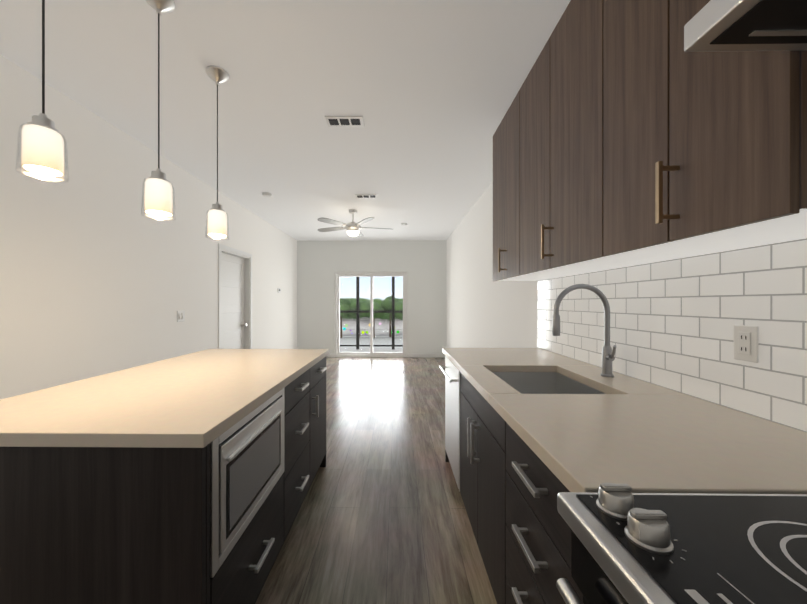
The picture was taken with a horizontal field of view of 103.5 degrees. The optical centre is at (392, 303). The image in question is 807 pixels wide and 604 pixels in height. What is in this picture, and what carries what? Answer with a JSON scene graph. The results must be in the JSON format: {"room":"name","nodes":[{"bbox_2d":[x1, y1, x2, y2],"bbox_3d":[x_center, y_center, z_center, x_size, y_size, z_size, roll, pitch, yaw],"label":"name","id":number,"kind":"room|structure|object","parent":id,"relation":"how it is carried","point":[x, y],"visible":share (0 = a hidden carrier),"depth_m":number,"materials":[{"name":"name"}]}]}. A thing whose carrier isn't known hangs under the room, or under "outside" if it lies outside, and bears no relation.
{"room":"kitchen","nodes":[
{"label":"kitchen","id":0,"kind":"room"},
{"bbox_2d":[0,55,296,399],"bbox_3d":[-2.371,-0.100,2.649,0.120,2.740,9.900,0,0,1],"label":"wall","id":1,"kind":"structure","parent":0,"point":[100,275],"depth_m":2.54,"materials":[{"name":"white paint"}]},
{"bbox_2d":[177,310,184,321],"bbox_3d":[-2.291,0.140,3.448,0.014,0.120,0.120,0,0,1],"label":"switch plate","id":2,"kind":"object","parent":1,"relation":"attached to","point":[180,316],"visible":1,"depth_m":3.44,"materials":[{"name":"white plastic"}]},
{"bbox_2d":[222,253,246,348],"bbox_3d":[-2.342,0.278,4.652,0.112,1.960,0.798,0,0,1],"label":"door","id":3,"kind":"structure","parent":1,"relation":"in","point":[233,324],"depth_m":4.70,"materials":[{"name":"white wood"}]},
{"bbox_2d":[218,243,251,348],"bbox_3d":[-2.336,0.242,4.654,0.134,2.055,0.960,0,0,1],"label":"door frame","id":4,"kind":"structure","parent":1,"relation":"attached to","point":[247,300],"depth_m":5.05,"materials":[{"name":"white"}]},
{"bbox_2d":[0,0,570,240],"bbox_3d":[-0.561,-1.520,2.624,3.740,0.100,9.900,0,0,1],"label":"ceiling","id":5,"kind":"structure","parent":0,"point":[427,90],"depth_m":2.18,"materials":[{"name":"white paint"}]},
{"bbox_2d":[15,0,68,181],"bbox_3d":[-1.133,-0.941,1.032,0.132,1.054,0.132,0,0,1],"label":"pendant light","id":6,"kind":"object","parent":5,"relation":"hanging from","point":[42,146],"visible":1,"depth_m":1.01,"materials":[{"name":"white glass"}]},
{"bbox_2d":[141,0,175,220],"bbox_3d":[-1.126,-0.941,1.532,0.137,1.054,0.137,0,0,1],"label":"pendant light","id":7,"kind":"object","parent":5,"relation":"hanging from","point":[157,189],"visible":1,"depth_m":1.51,"materials":[{"name":"white glass"}]},
{"bbox_2d":[205,66,228,239],"bbox_3d":[-1.119,-0.941,2.032,0.137,1.054,0.137,0,0,1],"label":"pendant light","id":8,"kind":"object","parent":5,"relation":"hanging from","point":[217,222],"visible":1,"depth_m":2.00,"materials":[{"name":"white glass"}]},
{"bbox_2d":[262,192,271,196],"bbox_3d":[-1.688,-1.452,4.270,0.124,0.034,0.124,0,0,1],"label":"smoke detector","id":9,"kind":"object","parent":5,"relation":"attached to","point":[265,194],"visible":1,"depth_m":4.23,"materials":[{"name":"white plastic"}]},
{"bbox_2d":[325,116,364,126],"bbox_3d":[-0.382,-1.462,2.562,0.300,0.013,0.145,0,0,1],"label":"ceiling vent","id":10,"kind":"object","parent":5,"relation":"in","point":[345,121],"visible":1,"depth_m":2.55,"materials":[{"name":"white plastic"}]},
{"bbox_2d":[317,209,392,236],"bbox_3d":[-0.615,-1.265,5.079,1.262,0.408,1.230,0,0,1],"label":"ceiling fan","id":11,"kind":"object","parent":5,"relation":"hanging from","point":[352,228],"visible":1,"depth_m":4.96,"materials":[{"name":"silver metal"}]},
{"bbox_2d":[355,194,377,197],"bbox_3d":[-0.357,-1.462,4.351,0.300,0.013,0.145,0,0,1],"label":"ceiling vent","id":12,"kind":"object","parent":5,"relation":"in","point":[366,195],"visible":0.96,"depth_m":4.33,"materials":[{"name":"white plastic"}]},
{"bbox_2d":[297,240,445,356],"bbox_3d":[-0.494,-0.101,7.514,3.500,2.740,0.120,0,0,1],"label":"wall","id":13,"kind":"structure","parent":0,"point":[422,263],"depth_m":7.45,"materials":[{"name":"white paint"}]},
{"bbox_2d":[335,272,406,356],"bbox_3d":[-0.509,0.269,7.508,1.710,2.000,0.092,0,0,1],"label":"door","id":14,"kind":"structure","parent":13,"relation":"in","point":[371,275],"depth_m":7.48,"materials":[{"name":"white"}]},
{"bbox_2d":[408,353,444,357],"bbox_3d":[0.791,1.219,7.431,0.888,0.100,0.012,0,0,1],"label":"baseboard","id":15,"kind":"structure","parent":13,"relation":"attached to","point":[426,355],"depth_m":7.42,"materials":[{"name":"white wood"}]},
{"bbox_2d":[255,357,496,603],"bbox_3d":[-0.561,1.320,2.625,3.740,0.100,9.900,0,0,1],"label":"floor","id":16,"kind":"structure","parent":0,"point":[381,517],"depth_m":1.96,"materials":[{"name":"brown wood"}]},
{"bbox_2d":[0,353,328,603],"bbox_3d":[-0.961,0.837,1.698,0.946,0.868,1.585,0,0,1],"label":"kitchen island","id":17,"kind":"object","parent":16,"relation":"on","point":[186,479],"depth_m":0.91,"materials":[{"name":"black wood"}]},
{"bbox_2d":[0,349,327,448],"bbox_3d":[-0.987,0.381,1.698,0.953,0.040,1.624,0,0,1],"label":"island countertop","id":18,"kind":"structure","parent":17,"relation":"on","point":[182,402],"depth_m":1.16,"materials":[{"name":"beige stone"}]},
{"bbox_2d":[210,388,283,577],"bbox_3d":[-0.725,0.612,1.252,0.420,0.414,0.604,0,0,1],"label":"microwave","id":19,"kind":"object","parent":17,"relation":"in","point":[247,457],"depth_m":1.12,"materials":[{"name":"silver metal"}]},
{"bbox_2d":[459,410,486,571],"bbox_3d":[0.791,0.971,1.546,0.763,0.600,0.820,0,0,1],"label":"base cabinet","id":20,"kind":"object","parent":16,"relation":"on","point":[472,423],"depth_m":1.55,"materials":[{"name":"black wood"}]},
{"bbox_2d":[443,358,586,488],"bbox_3d":[0.798,0.836,2.256,0.767,0.868,0.600,0,0,1],"label":"base cabinet","id":21,"kind":"object","parent":16,"relation":"on","point":[462,391],"depth_m":1.85,"materials":[{"name":"white metal"}]},
{"bbox_2d":[439,356,459,490],"bbox_3d":[0.400,0.786,2.253,0.079,0.758,0.574,0,0,1],"label":"dishwasher","id":22,"kind":"object","parent":21,"relation":"in","point":[452,374],"depth_m":2.16,"materials":[{"name":"silver metal"}]},
{"bbox_2d":[443,346,594,373],"bbox_3d":[0.789,0.380,2.211,0.785,0.040,0.730,0,0,1],"label":"countertop","id":23,"kind":"structure","parent":21,"relation":"on","point":[538,360],"depth_m":1.97,"materials":[{"name":"beige stone"}]},
{"bbox_2d":[492,372,605,393],"bbox_3d":[0.732,0.514,1.557,0.449,0.227,0.604,0,0,1],"label":"sink basin","id":24,"kind":"object","parent":23,"relation":"in","point":[523,382],"depth_m":1.84,"materials":[{"name":"silver metal"}]},
{"bbox_2d":[487,402,762,603],"bbox_3d":[0.760,0.823,0.874,0.805,0.895,0.526,0,0,1],"label":"base cabinet","id":25,"kind":"object","parent":16,"relation":"on","point":[525,485],"depth_m":0.96,"materials":[{"name":"black wood"}]},
{"bbox_2d":[487,394,806,489],"bbox_3d":[0.771,0.381,0.941,0.785,0.040,0.650,0,0,1],"label":"countertop","id":26,"kind":"structure","parent":25,"relation":"on","point":[604,441],"depth_m":0.83,"materials":[{"name":"beige stone"}]},
{"bbox_2d":[552,284,616,376],"bbox_3d":[0.939,0.131,1.536,0.296,0.456,0.133,0,0,1],"label":"faucet","id":27,"kind":"object","parent":26,"relation":"on","point":[608,355],"depth_m":1.56,"materials":[{"name":"grey metal"}]},
{"bbox_2d":[575,490,806,603],"bbox_3d":[0.736,0.359,0.227,0.796,0.004,0.728,0,0,1],"label":"cooktop","id":28,"kind":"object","parent":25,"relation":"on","point":[697,548],"depth_m":0.47,"materials":[{"name":"black glass"}]},
{"bbox_2d":[556,483,806,603],"bbox_3d":[0.722,0.793,0.227,0.865,0.956,0.760,0,0,1],"label":"range","id":29,"kind":"object","parent":16,"relation":"on","point":[630,545],"depth_m":0.48,"materials":[{"name":"black glass"}]},
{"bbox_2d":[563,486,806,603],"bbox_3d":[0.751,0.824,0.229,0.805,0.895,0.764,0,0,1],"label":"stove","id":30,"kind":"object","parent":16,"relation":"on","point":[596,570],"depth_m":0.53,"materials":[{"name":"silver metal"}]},
{"bbox_2d":[446,182,537,347],"bbox_3d":[1.249,-0.100,2.600,0.120,2.740,9.900,0,0,1],"label":"wall","id":31,"kind":"structure","parent":0,"point":[484,309],"depth_m":4.29,"materials":[{"name":"white paint"}]},
{"bbox_2d":[493,95,564,280],"bbox_3d":[0.994,-0.768,2.288,0.378,1.164,0.570,0,0,1],"label":"upper cabinet","id":32,"kind":"object","parent":31,"relation":"attached to","point":[505,136],"depth_m":2.27,"materials":[{"name":"brown wood"}]},
{"bbox_2d":[517,46,615,275],"bbox_3d":[0.987,-0.767,1.804,0.378,1.164,0.397,0,0,1],"label":"upper cabinet","id":33,"kind":"object","parent":31,"relation":"attached to","point":[531,95],"depth_m":1.83,"materials":[{"name":"brown wood"}]},
{"bbox_2d":[545,0,665,267],"bbox_3d":[0.981,-0.767,1.399,0.378,1.164,0.413,0,0,1],"label":"upper cabinet","id":34,"kind":"object","parent":31,"relation":"attached to","point":[571,48],"depth_m":1.41,"materials":[{"name":"brown wood"}]},
{"bbox_2d":[597,0,767,259],"bbox_3d":[0.977,-0.767,1.049,0.378,1.164,0.289,0,0,1],"label":"upper cabinet","id":35,"kind":"object","parent":31,"relation":"attached to","point":[627,133],"depth_m":1.07,"materials":[{"name":"brown wood"}]},
{"bbox_2d":[657,0,806,243],"bbox_3d":[0.973,-0.767,0.762,0.378,1.164,0.284,0,0,1],"label":"upper cabinet","id":36,"kind":"object","parent":31,"relation":"attached to","point":[732,125],"depth_m":0.76,"materials":[{"name":"brown wood"}]},
{"bbox_2d":[684,0,806,51],"bbox_3d":[0.852,-0.537,0.233,0.586,0.104,0.767,0,0,1],"label":"range hood","id":37,"kind":"object","parent":36,"relation":"attached to","point":[745,25],"visible":1,"depth_m":0.57,"materials":[{"name":"silver metal"}]},
{"bbox_2d":[734,325,758,362],"bbox_3d":[1.153,0.131,1.041,0.010,0.116,0.072,0,0,1],"label":"outlet plate","id":38,"kind":"object","parent":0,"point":[746,337],"depth_m":1.04,"materials":[{"name":"white plastic"}]},
{"label":"outside","id":39,"kind":"structure","parent":0,"visible":0},
{"bbox_2d":[340,336,402,348],"bbox_3d":[-4.668,4.761,27.655,80.000,0.001,36.800,0,0,1],"label":"pavement","id":40,"kind":"structure","parent":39,"point":[386,340],"depth_m":39.53,"materials":[{"name":"grey concrete"}]},
{"bbox_2d":[340,296,402,338],"bbox_3d":[-2.933,1.800,43.918,16.645,5.912,5.018,0,0,1],"label":"trees","id":41,"kind":"object","parent":40,"relation":"on","point":[363,306],"depth_m":42.99,"materials":[{"name":"green plant"}]},
{"bbox_2d":[340,277,402,335],"bbox_3d":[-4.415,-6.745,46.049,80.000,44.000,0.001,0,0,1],"label":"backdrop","id":42,"kind":"structure","parent":39,"point":[382,324],"depth_m":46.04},
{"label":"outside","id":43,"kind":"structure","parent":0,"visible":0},
{"bbox_2d":[340,348,402,352],"bbox_3d":[-0.483,1.348,8.310,3.740,0.120,1.468,0,0,1],"label":"balcony slab","id":44,"kind":"object","parent":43,"point":[374,350],"depth_m":8.67,"materials":[{"name":"grey concrete"}]},
{"bbox_2d":[340,277,402,349],"bbox_3d":[-0.475,-0.147,8.894,3.500,2.870,0.080,0,0,1],"label":"balcony railing","id":45,"kind":"object","parent":44,"relation":"on","point":[393,345],"depth_m":8.86,"materials":[{"name":"brown metal"}]}
]}

